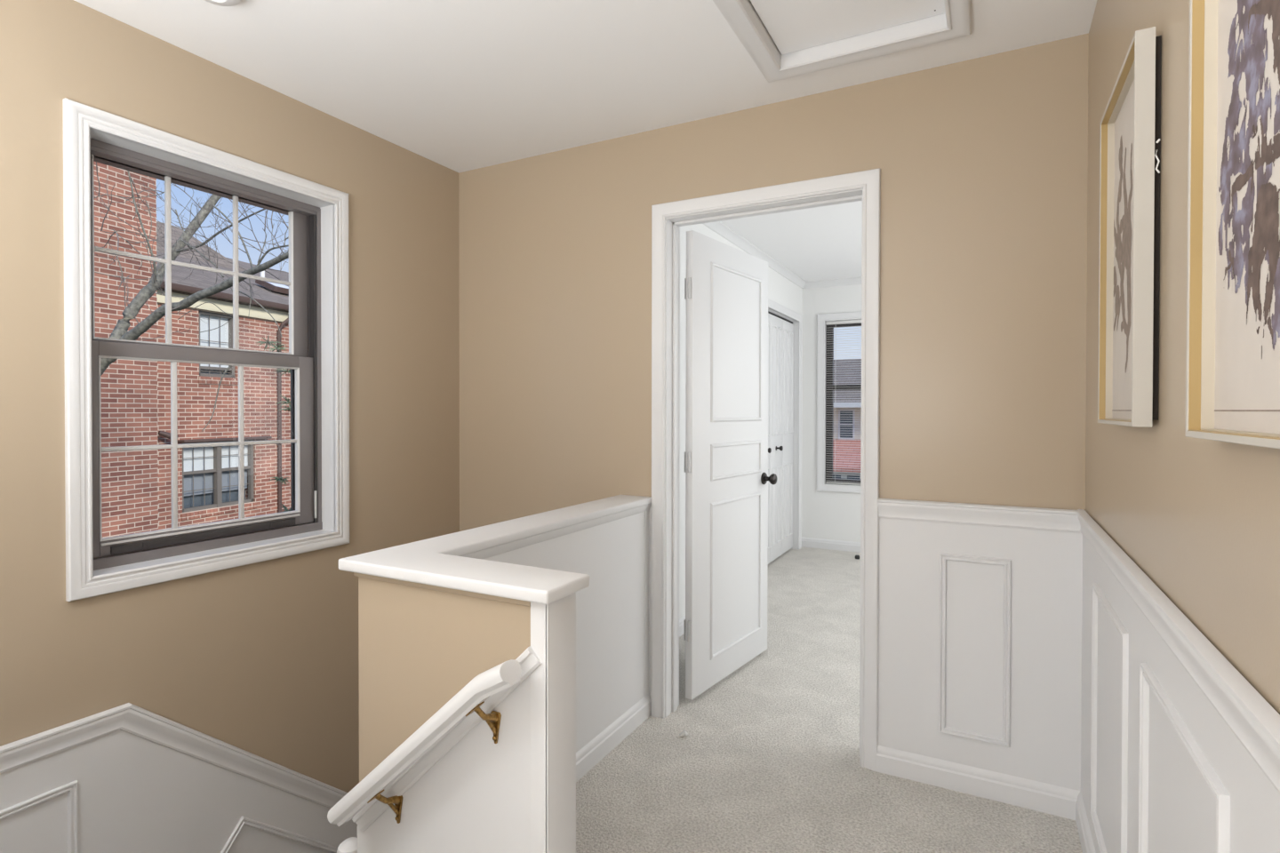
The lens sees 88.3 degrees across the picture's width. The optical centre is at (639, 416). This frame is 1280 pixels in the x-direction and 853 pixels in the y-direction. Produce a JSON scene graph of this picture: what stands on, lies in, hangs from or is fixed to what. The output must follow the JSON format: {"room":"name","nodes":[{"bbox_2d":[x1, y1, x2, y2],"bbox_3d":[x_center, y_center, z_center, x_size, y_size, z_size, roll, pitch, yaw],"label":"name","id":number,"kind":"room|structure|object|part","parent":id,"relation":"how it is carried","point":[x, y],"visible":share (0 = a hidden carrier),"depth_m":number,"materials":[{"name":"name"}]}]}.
{"room":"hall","nodes":[
{"label":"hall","id":0,"kind":"room"},
{"bbox_2d":[0,0,459,792],"bbox_3d":[-1.959,1.539,1.466,0.200,5.440,4.434,0,1,28],"label":"wall","id":1,"kind":"structure","parent":0,"point":[260,659],"depth_m":2.23,"materials":[{"name":"beige paint"}]},
{"bbox_2d":[0,703,357,852],"bbox_3d":[-1.444,2.561,2.211,0.024,3.384,2.396,0,1,28],"label":"wainscoting","id":2,"kind":"structure","parent":1,"relation":"attached to","point":[128,778],"depth_m":2.05,"materials":[{"name":"white paint"}]},
{"bbox_3d":[-1.743,1.311,1.633,0.011,0.535,0.576,0,1,28],"label":"panel moulding","id":3,"kind":"part","parent":2,"relation":"part of","materials":[{"name":"white paint"}]},
{"bbox_3d":[-1.441,1.514,2.200,0.020,1.291,2.396,0,1,28],"label":"chair rail","id":4,"kind":"part","parent":2,"relation":"part of","materials":[{"name":"white paint"}]},
{"bbox_3d":[-1.325,1.715,2.427,0.011,0.633,0.664,0,1,28],"label":"panel moulding","id":5,"kind":"part","parent":2,"relation":"part of","materials":[{"name":"white paint"}]},
{"bbox_2d":[62,97,349,601],"bbox_3d":[-1.482,-0.189,2.308,0.206,1.416,0.924,0,1,28],"label":"window","id":6,"kind":"structure","parent":1,"relation":"in","point":[317,358],"depth_m":2.25,"materials":[{"name":"white paint"}]},
{"bbox_3d":[-1.530,-0.505,2.331,0.034,0.616,0.756,0,1,28],"label":"sash","id":7,"kind":"part","parent":6,"relation":"part of","materials":[{"name":"grey wood"}]},
{"bbox_3d":[-1.500,0.097,2.321,0.030,0.660,0.756,0,1,28],"label":"sash","id":8,"kind":"part","parent":6,"relation":"part of","materials":[{"name":"grey wood"}]},
{"bbox_3d":[-1.489,0.413,2.303,0.010,0.026,0.610,0,1,28],"label":"lift rail","id":9,"kind":"part","parent":6,"relation":"part of","materials":[{"name":"grey wood"}]},
{"bbox_3d":[-1.523,-0.189,2.330,0.113,1.300,0.808,0,1,28],"label":"frame","id":10,"kind":"part","parent":6,"relation":"part of","materials":[{"name":"grey wood"}]},
{"bbox_2d":[338,495,651,852],"bbox_3d":[-0.137,1.299,2.078,0.621,1.913,1.388,0,1,28],"label":"wall","id":11,"kind":"structure","parent":0,"point":[564,594],"depth_m":1.52,"materials":[{"name":"beige paint"}]},
{"bbox_2d":[327,659,521,826],"bbox_3d":[-0.473,0.721,1.445,0.535,0.471,0.098,0,1,28],"label":"handrail","id":12,"kind":"object","parent":11,"relation":"attached to","point":[469,699],"visible":1,"depth_m":1.39,"materials":[{"name":"white paint"}]},
{"bbox_3d":[-0.462,0.385,1.493,0.534,0.018,0.009,0,1,28],"label":"beige bead moulding","id":13,"kind":"part","parent":11,"relation":"part of","materials":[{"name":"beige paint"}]},
{"bbox_3d":[-0.453,0.745,1.484,0.564,0.539,0.015,0,1,28],"label":"chair rail","id":14,"kind":"part","parent":11,"relation":"part of","materials":[{"name":"white paint"}]},
{"bbox_3d":[-0.184,0.969,1.408,0.044,1.185,0.105,0,1,28],"label":"post","id":15,"kind":"part","parent":11,"relation":"part of","materials":[{"name":"white paint"}]},
{"bbox_3d":[-0.249,0.384,2.204,0.012,0.030,1.256,0,1,28],"label":"cove moulding","id":16,"kind":"part","parent":11,"relation":"part of","materials":[{"name":"white paint"}]},
{"bbox_2d":[576,694,651,782],"bbox_3d":[-0.248,1.210,2.214,0.014,0.088,1.250,0,1,28],"label":"baseboard","id":17,"kind":"structure","parent":11,"relation":"attached to","point":[589,756],"depth_m":2.47,"materials":[{"name":"white paint"}]},
{"bbox_2d":[73,0,1097,281],"bbox_3d":[0.738,-1.265,2.116,4.329,0.162,8.150,0,1,28],"label":"ceiling","id":18,"kind":"structure","parent":0,"point":[459,85],"depth_m":2.22,"materials":[{"name":"white paint"}]},
{"bbox_2d":[204,0,240,6],"bbox_3d":[-1.162,-1.165,1.799,0.136,0.036,0.136,0,1,28],"label":"smoke detector","id":19,"kind":"object","parent":18,"relation":"attached to","point":[223,3],"visible":1,"depth_m":1.83,"materials":[{"name":"white paint"}]},
{"bbox_2d":[712,0,971,82],"bbox_3d":[0.502,-1.200,1.730,0.638,0.081,0.975,0,1,28],"label":"attic hatch","id":20,"kind":"object","parent":18,"relation":"attached to","point":[785,39],"visible":1,"depth_m":2.03,"materials":[{"name":"white paint"}]},
{"bbox_3d":[0.502,-1.219,1.730,0.502,0.013,0.839,0,1,28],"label":"hatch panel","id":21,"kind":"part","parent":20,"relation":"part of","materials":[{"name":"white paint"}]},
{"bbox_2d":[679,224,802,619],"bbox_3d":[0.369,-0.001,4.746,0.700,2.462,3.566,0,1,28],"label":"wall","id":22,"kind":"structure","parent":0,"point":[781,291],"depth_m":3.78,"materials":[{"name":"white paint"}]},
{"bbox_2d":[767,311,793,564],"bbox_3d":[1.081,0.176,5.402,0.086,2.059,1.429,0,1,28],"label":"door","id":23,"kind":"structure","parent":22,"relation":"in","point":[780,331],"depth_m":5.67,"materials":[{"name":"white paint"}]},
{"bbox_3d":[0.990,0.162,5.248,0.009,1.840,0.287,0,1,28],"label":"panel moulding","id":24,"kind":"part","parent":23,"relation":"part of","materials":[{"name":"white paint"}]},
{"bbox_3d":[1.158,0.160,5.565,0.009,1.840,0.287,0,1,28],"label":"panel moulding","id":25,"kind":"part","parent":23,"relation":"part of","materials":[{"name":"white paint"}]},
{"bbox_3d":[1.172,0.269,5.543,0.056,0.044,0.044,0,1,28],"label":"knob","id":26,"kind":"part","parent":23,"relation":"part of","materials":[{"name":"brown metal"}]},
{"bbox_3d":[1.326,0.157,5.882,0.009,1.840,0.287,0,1,28],"label":"panel moulding","id":27,"kind":"part","parent":23,"relation":"part of","materials":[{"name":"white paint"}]},
{"bbox_2d":[768,298,801,549],"bbox_3d":[1.070,0.150,5.410,0.120,2.151,1.581,0,1,28],"label":"trim","id":28,"kind":"structure","parent":22,"relation":"attached to","point":[772,305],"depth_m":6.04,"materials":[{"name":"white paint"}]},
{"bbox_2d":[458,33,1088,531],"bbox_3d":[0.325,1.530,2.687,2.694,5.440,0.116,0,1,28],"label":"wall","id":29,"kind":"structure","parent":0,"point":[982,162],"depth_m":2.31,"materials":[{"name":"beige paint"}]},
{"bbox_2d":[683,230,777,700],"bbox_3d":[0.429,0.211,3.148,0.175,2.026,0.771,0,1,36],"label":"door","id":30,"kind":"structure","parent":29,"relation":"in","point":[727,478],"depth_m":3.07,"materials":[{"name":"white paint"}]},
{"bbox_3d":[0.471,0.743,3.174,0.009,0.709,0.514,0,1,36],"label":"panel moulding","id":31,"kind":"part","parent":30,"relation":"part of","materials":[{"name":"white paint"}]},
{"bbox_3d":[0.471,0.207,3.169,0.009,0.167,0.514,0,1,36],"label":"panel moulding","id":32,"kind":"part","parent":30,"relation":"part of","materials":[{"name":"white paint"}]},
{"bbox_3d":[0.472,-0.336,3.164,0.009,0.721,0.514,0,1,36],"label":"panel moulding","id":33,"kind":"part","parent":30,"relation":"part of","materials":[{"name":"white paint"}]},
{"bbox_3d":[0.668,0.322,3.389,0.070,0.062,0.062,0,1,36],"label":"knob","id":34,"kind":"part","parent":30,"relation":"part of","materials":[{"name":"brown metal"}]},
{"bbox_2d":[664,188,863,765],"bbox_3d":[0.481,0.211,2.599,0.809,2.080,0.128,0,1,28],"label":"trim","id":35,"kind":"structure","parent":29,"relation":"attached to","point":[673,224],"depth_m":2.75,"materials":[{"name":"white paint"}]},
{"bbox_2d":[651,168,880,771],"bbox_3d":[0.481,0.189,2.599,0.897,2.124,0.167,0,1,28],"label":"trim","id":36,"kind":"structure","parent":29,"relation":"attached to","point":[869,180],"depth_m":2.38,"materials":[{"name":"white paint"}]},
{"bbox_2d":[876,745,1079,820],"bbox_3d":[1.103,1.212,2.191,0.602,0.088,0.014,0,1,28],"label":"baseboard","id":37,"kind":"structure","parent":29,"relation":"attached to","point":[1020,792],"depth_m":2.18,"materials":[{"name":"white paint"}]},
{"bbox_2d":[877,498,1086,791],"bbox_3d":[1.108,0.773,2.186,0.610,0.965,0.024,0,1,28],"label":"wainscoting","id":38,"kind":"structure","parent":29,"relation":"attached to","point":[980,606],"depth_m":2.18,"materials":[{"name":"white paint"}]},
{"bbox_3d":[1.108,0.769,2.186,0.211,0.609,0.011,0,1,28],"label":"panel moulding","id":39,"kind":"part","parent":38,"relation":"part of","materials":[{"name":"white paint"}]},
{"bbox_3d":[1.107,0.326,2.180,0.610,0.070,0.020,0,1,28],"label":"chair rail","id":40,"kind":"part","parent":38,"relation":"part of","materials":[{"name":"white paint"}]},
{"bbox_2d":[576,546,1082,852],"bbox_3d":[0.771,1.381,2.122,4.009,0.250,7.850,0,1,28],"label":"floor","id":41,"kind":"structure","parent":0,"point":[767,761],"depth_m":2.29,"materials":[{"name":"beige carpet"}]},
{"bbox_2d":[679,729,687,736],"bbox_3d":[0.171,1.236,2.573,0.036,0.024,0.023,0,1,-5],"label":"scrap","id":42,"kind":"object","parent":41,"relation":"on","point":[684,733],"visible":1,"depth_m":2.57,"materials":[{"name":"white"}]},
{"bbox_2d":[801,284,861,542],"bbox_3d":[2.673,-0.006,5.629,3.945,2.462,0.150,0,1,28],"label":"wall","id":43,"kind":"structure","parent":0,"point":[831,516],"depth_m":6.10,"materials":[{"name":"white paint"}]},
{"bbox_2d":[679,536,860,637],"bbox_3d":[2.111,1.197,3.834,3.245,0.088,3.566,0,1,28],"label":"baseboard","id":44,"kind":"structure","parent":43,"relation":"attached to","point":[806,542],"depth_m":6.01,"materials":[{"name":"white paint"}]},
{"bbox_2d":[702,221,861,288],"bbox_3d":[2.114,-1.193,3.812,3.245,0.056,3.566,0,1,28],"label":"trim","id":45,"kind":"structure","parent":43,"relation":"attached to","point":[719,228],"depth_m":5.19,"materials":[{"name":"white paint"}]},
{"bbox_2d":[816,311,861,493],"bbox_3d":[2.127,-0.123,5.900,1.042,1.631,0.160,0,1,28],"label":"window","id":46,"kind":"structure","parent":43,"relation":"in","point":[822,382],"depth_m":6.06,"materials":[{"name":"white paint"}]},
{"bbox_2d":[825,320,861,485],"bbox_3d":[2.110,-0.125,5.869,0.893,1.486,0.034,0,1,28],"label":"blind","id":47,"kind":"object","parent":46,"relation":"attached to","point":[836,323],"visible":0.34,"depth_m":6.00,"materials":[{"name":"white plastic"}]},
{"bbox_3d":[1.790,-0.120,6.039,0.002,1.464,0.028,0,1,28],"label":"ladder cord","id":48,"kind":"part","parent":47,"relation":"part of","materials":[{"name":"white fabric"}]},
{"bbox_3d":[2.110,0.613,5.876,0.885,0.010,0.024,0,1,28],"label":"rail","id":49,"kind":"part","parent":47,"relation":"part of","materials":[{"name":"white plastic"}]},
{"bbox_2d":[1085,0,1279,714],"bbox_3d":[0.462,1.554,0.197,0.120,5.440,4.156,0,1,28],"label":"wall","id":50,"kind":"structure","parent":0,"point":[1200,518],"depth_m":1.06,"materials":[{"name":"beige paint"}]},
{"bbox_2d":[1075,792,1095,852],"bbox_3d":[0.397,1.230,0.225,0.014,0.088,4.150,0,1,28],"label":"baseboard","id":51,"kind":"structure","parent":50,"relation":"attached to","point":[1084,834],"depth_m":1.92,"materials":[{"name":"white paint"}]},
{"bbox_2d":[1097,26,1161,426],"bbox_3d":[0.992,-0.334,1.347,0.040,0.702,0.422,0,1,28],"label":"picture frame","id":52,"kind":"object","parent":50,"relation":"attached to","point":[1130,140],"visible":1,"depth_m":1.32,"materials":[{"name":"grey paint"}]},
{"bbox_2d":[1113,136,1132,372],"bbox_3d":[0.998,-0.350,1.344,0.001,0.521,0.391,0,1,28],"label":"print","id":53,"kind":"object","parent":52,"relation":"attached to","point":[1123,251],"depth_m":1.40},
{"bbox_2d":[1076,509,1279,852],"bbox_3d":[0.400,0.790,0.223,0.024,0.968,4.156,0,1,28],"label":"wainscoting","id":54,"kind":"structure","parent":50,"relation":"attached to","point":[1180,753],"depth_m":1.10,"materials":[{"name":"white paint"}]},
{"bbox_3d":[1.118,0.765,1.578,0.011,0.629,0.459,0,1,28],"label":"panel moulding","id":55,"kind":"part","parent":54,"relation":"part of","materials":[{"name":"white paint"}]},
{"bbox_3d":[0.817,0.770,1.009,0.011,0.629,0.474,0,1,28],"label":"panel moulding","id":56,"kind":"part","parent":54,"relation":"part of","materials":[{"name":"white paint"}]},
{"bbox_2d":[1185,0,1279,448],"bbox_3d":[0.624,-0.324,0.652,0.040,0.704,0.432,0,1,28],"label":"picture frame","id":57,"kind":"object","parent":50,"relation":"attached to","point":[1233,348],"visible":1,"depth_m":0.77,"materials":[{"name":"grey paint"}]},
{"bbox_2d":[1218,0,1279,349],"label":"print","id":58,"kind":"object","parent":57,"relation":"attached to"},
{"bbox_3d":[-0.331,2.310,1.586,2.574,3.900,2.456,0,1,28],"label":"wall","id":59,"kind":"structure","parent":0,"visible":0},
{"bbox_2d":[336,837,357,852],"bbox_3d":[-0.431,1.655,2.231,0.097,1.164,1.319,0,1,28],"label":"handrail","id":60,"kind":"object","parent":59,"relation":"attached to","point":[349,845],"visible":0.77,"depth_m":1.66,"materials":[{"name":"white paint"}]},
{"bbox_3d":[7.015,4.407,13.298,80.000,0.300,90.000,0,1,28],"label":"ground","id":61,"kind":"structure","parent":0,"visible":0},
{"bbox_2d":[93,161,290,538],"bbox_3d":[-11.143,-0.852,14.661,9.660,10.150,13.000,0,1,17],"label":"brick house","id":62,"kind":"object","parent":61,"relation":"on","point":[135,395],"visible":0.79,"depth_m":11.34,"materials":[{"name":"red brick"}]},
{"bbox_2d":[200,314,228,371],"bbox_3d":[-7.754,-1.353,11.958,0.010,1.030,0.690,0,1,17],"label":"pleated shade","id":63,"kind":"object","parent":62,"relation":"hanging from","point":[214,321],"depth_m":11.98,"materials":[{"name":"white fabric"}]},
{"bbox_2d":[200,369,228,375],"bbox_3d":[-7.793,-0.793,11.975,0.010,0.090,0.690,0,1,17],"label":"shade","id":64,"kind":"object","parent":62,"relation":"hanging from","point":[206,371],"depth_m":12.01,"materials":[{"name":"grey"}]},
{"bbox_2d":[183,445,247,471],"bbox_3d":[-7.744,0.727,12.016,0.010,0.570,1.410,0,1,17],"label":"pleated shade","id":65,"kind":"object","parent":62,"relation":"hanging from","point":[208,463],"depth_m":11.90,"materials":[{"name":"white fabric"}]},
{"bbox_2d":[184,469,247,496],"bbox_3d":[-7.783,1.202,12.032,0.010,0.380,1.410,0,1,17],"label":"shade","id":66,"kind":"object","parent":62,"relation":"hanging from","point":[198,478],"depth_m":11.91,"materials":[{"name":"grey fabric"}]},
{"bbox_3d":[-7.664,-0.636,11.937,0.120,0.118,0.782,0,1,17],"label":"brick sill","id":67,"kind":"part","parent":62,"relation":"part of","materials":[{"name":"red brick"}]},
{"bbox_3d":[-7.655,1.723,11.997,0.120,0.118,1.502,0,1,17],"label":"brick sill","id":68,"kind":"part","parent":62,"relation":"part of","materials":[{"name":"red brick"}]},
{"bbox_2d":[177,436,271,442],"bbox_3d":[-7.516,0.420,12.021,0.160,0.045,1.780,0,1,17],"label":"lintel","id":69,"kind":"object","parent":62,"relation":"attached to","point":[193,439],"depth_m":11.84,"materials":[{"name":"grey paint"}]},
{"bbox_3d":[-7.898,-2.873,14.423,0.424,0.183,0.580,0,1,17],"label":"skylight pane","id":70,"kind":"part","parent":62,"relation":"part of","materials":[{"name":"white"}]},
{"bbox_2d":[93,161,291,511],"bbox_3d":[-4.917,0.619,6.885,3.890,7.404,1.937,0,1,12],"label":"bare tree","id":71,"kind":"object","parent":61,"relation":"on","point":[120,332],"visible":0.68,"depth_m":6.80,"materials":[{"name":"grey plant"}]},
{"bbox_2d":[832,359,861,479],"bbox_3d":[7.530,1.113,21.710,11.800,6.130,8.600,0,1,28],"label":"house","id":72,"kind":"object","parent":61,"relation":"on","point":[854,404],"visible":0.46,"depth_m":19.34,"materials":[{"name":"red brick"}]}
]}

